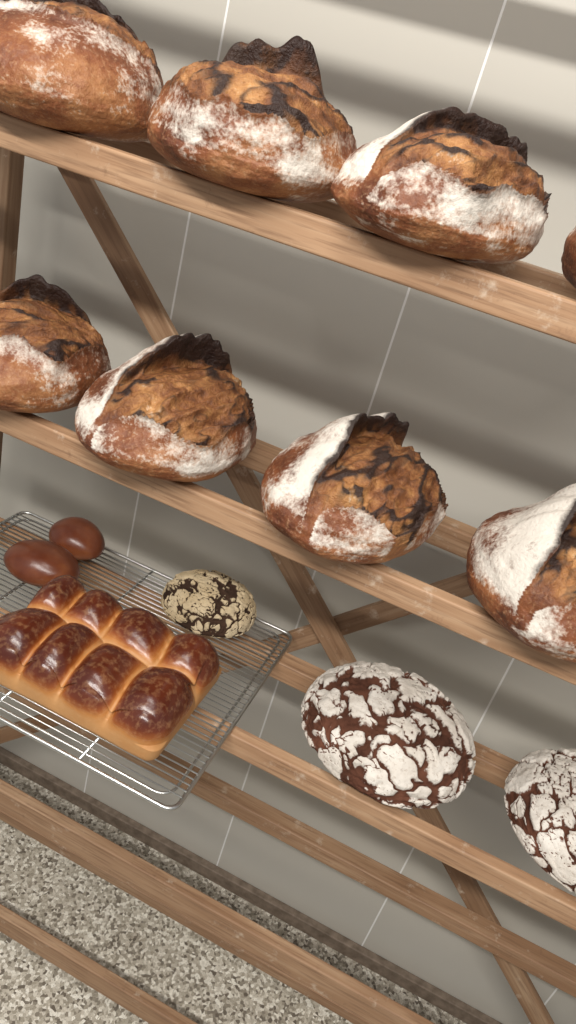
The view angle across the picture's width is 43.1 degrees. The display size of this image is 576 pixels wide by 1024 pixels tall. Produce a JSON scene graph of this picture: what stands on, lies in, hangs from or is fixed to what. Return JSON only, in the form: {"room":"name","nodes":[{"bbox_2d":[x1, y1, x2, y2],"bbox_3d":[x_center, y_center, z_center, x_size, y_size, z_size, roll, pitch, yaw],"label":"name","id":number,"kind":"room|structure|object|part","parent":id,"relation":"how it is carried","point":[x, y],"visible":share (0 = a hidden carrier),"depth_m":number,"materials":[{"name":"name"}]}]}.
{"room":"food shop","nodes":[
{"label":"food shop","id":0,"kind":"room"},
{"bbox_2d":[0,763,466,1023],"bbox_3d":[-0.805,2.120,0.431,8.000,0.100,4.600,23,29,12],"label":"floor","id":1,"kind":"structure","parent":0,"point":[206,983],"depth_m":2.11,"materials":[{"name":"stone"}]},
{"bbox_2d":[0,0,575,1023],"bbox_3d":[0.071,0.268,1.474,2.002,2.500,0.383,23,29,12],"label":"rack","id":2,"kind":"object","parent":1,"relation":"on","point":[525,294],"visible":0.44,"depth_m":1.47,"materials":[{"name":"brown wood"}]},
{"bbox_3d":[-0.733,-0.143,1.784,0.045,2.500,0.048,23,29,12],"label":"post","id":3,"kind":"part","parent":2,"relation":"part of","materials":[{"name":"brown wood"}]},
{"bbox_2d":[0,274,111,412],"bbox_3d":[-0.482,-0.321,1.338,0.308,0.206,0.345,23,29,12],"label":"loaf","id":4,"kind":"object","parent":2,"relation":"on","point":[51,351],"visible":0.9,"depth_m":1.27,"materials":[{"name":"brown food"}]},
{"bbox_2d":[0,0,163,142],"bbox_3d":[-0.333,-0.690,1.113,0.322,0.184,0.352,23,29,12],"label":"loaf","id":5,"kind":"object","parent":2,"relation":"on","point":[71,66],"visible":0.86,"depth_m":1.02,"materials":[{"name":"brown food"}]},
{"bbox_2d":[0,511,292,810],"bbox_3d":[-0.429,0.246,1.529,0.766,0.011,0.575,23,29,12],"label":"wire cooling rack","id":6,"kind":"object","parent":2,"relation":"on","point":[42,741],"visible":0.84,"depth_m":1.44,"materials":[{"name":"grey metal"}]},
{"bbox_2d":[3,539,79,586],"bbox_3d":[-0.543,0.110,1.616,0.171,0.079,0.128,19,28,4],"label":"bun","id":7,"kind":"object","parent":6,"relation":"on","point":[35,562],"visible":0.85,"depth_m":1.58,"materials":[{"name":"brown food"}]},
{"bbox_2d":[49,517,104,559],"bbox_3d":[-0.499,0.059,1.731,0.146,0.079,0.121,29,30,22],"label":"bun","id":8,"kind":"object","parent":6,"relation":"on","point":[81,537],"visible":0.84,"depth_m":1.69,"materials":[{"name":"brown food"}]},
{"bbox_2d":[0,575,221,760],"bbox_3d":[-0.349,0.270,1.384,0.400,0.123,0.270,23,29,12],"label":"loaf","id":9,"kind":"object","parent":6,"relation":"on","point":[124,677],"visible":1,"depth_m":1.30,"materials":[{"name":"brown food"}]},
{"bbox_2d":[161,569,256,637],"bbox_3d":[-0.176,0.197,1.655,0.225,0.080,0.209,23,29,12],"label":"bread roll","id":10,"kind":"object","parent":6,"relation":"on","point":[208,603],"visible":1,"depth_m":1.60,"materials":[{"name":"beige food"}]},
{"bbox_2d":[75,333,256,481],"bbox_3d":[-0.200,-0.201,1.269,0.306,0.208,0.352,23,29,12],"label":"loaf","id":11,"kind":"object","parent":2,"relation":"on","point":[176,410],"visible":1,"depth_m":1.18,"materials":[{"name":"brown food"}]},
{"bbox_2d":[147,36,356,202],"bbox_3d":[-0.031,-0.570,1.042,0.312,0.199,0.335,23,29,12],"label":"loaf","id":12,"kind":"object","parent":2,"relation":"on","point":[259,120],"visible":0.93,"depth_m":0.94,"materials":[{"name":"brown food"}]},
{"bbox_2d":[261,412,448,563],"bbox_3d":[0.119,-0.059,1.195,0.300,0.199,0.344,23,29,12],"label":"loaf","id":13,"kind":"object","parent":2,"relation":"on","point":[348,490],"visible":1,"depth_m":1.10,"materials":[{"name":"brown food"}]},
{"bbox_2d":[300,661,475,808],"bbox_3d":[0.204,0.417,1.438,0.357,0.128,0.337,23,29,12],"label":"loaf","id":14,"kind":"object","parent":2,"relation":"on","point":[391,736],"visible":1,"depth_m":1.36,"materials":[{"name":"white food"}]},
{"bbox_2d":[330,106,551,263],"bbox_3d":[0.215,-0.450,0.989,0.293,0.170,0.349,23,29,12],"label":"loaf","id":15,"kind":"object","parent":2,"relation":"on","point":[449,182],"visible":1,"depth_m":0.88,"materials":[{"name":"brown food"}]},
{"bbox_2d":[466,483,575,662],"bbox_3d":[0.434,0.061,1.115,0.289,0.230,0.348,23,29,12],"label":"loaf","id":16,"kind":"object","parent":2,"relation":"on","point":[521,563],"visible":1,"depth_m":1.02,"materials":[{"name":"white food"}]},
{"bbox_2d":[504,748,575,891],"bbox_3d":[0.581,0.570,1.365,0.344,0.128,0.331,23,29,12],"label":"loaf","id":17,"kind":"object","parent":2,"relation":"on","point":[540,795],"visible":1,"depth_m":1.32,"materials":[{"name":"white food"}]},
{"bbox_2d":[561,226,575,287],"bbox_3d":[0.501,-0.330,0.921,0.281,0.176,0.338,23,29,12],"label":"loaf","id":18,"kind":"object","parent":2,"relation":"on","point":[568,259],"visible":1,"depth_m":0.92,"materials":[{"name":"brown food"}]},
{"bbox_2d":[0,0,575,1023],"bbox_3d":[0.535,-0.508,1.365,8.000,4.150,0.100,23,29,12],"label":"wall","id":19,"kind":"structure","parent":0,"point":[488,402],"depth_m":1.63,"materials":[{"name":"grey tile"}]},
{"bbox_2d":[0,746,501,1023],"bbox_3d":[-0.005,1.250,2.273,8.000,0.050,0.025,23,29,12],"label":"baseboard","id":20,"kind":"structure","parent":19,"relation":"attached to","point":[439,998],"depth_m":2.29,"materials":[{"name":"brown wood"}]}
]}

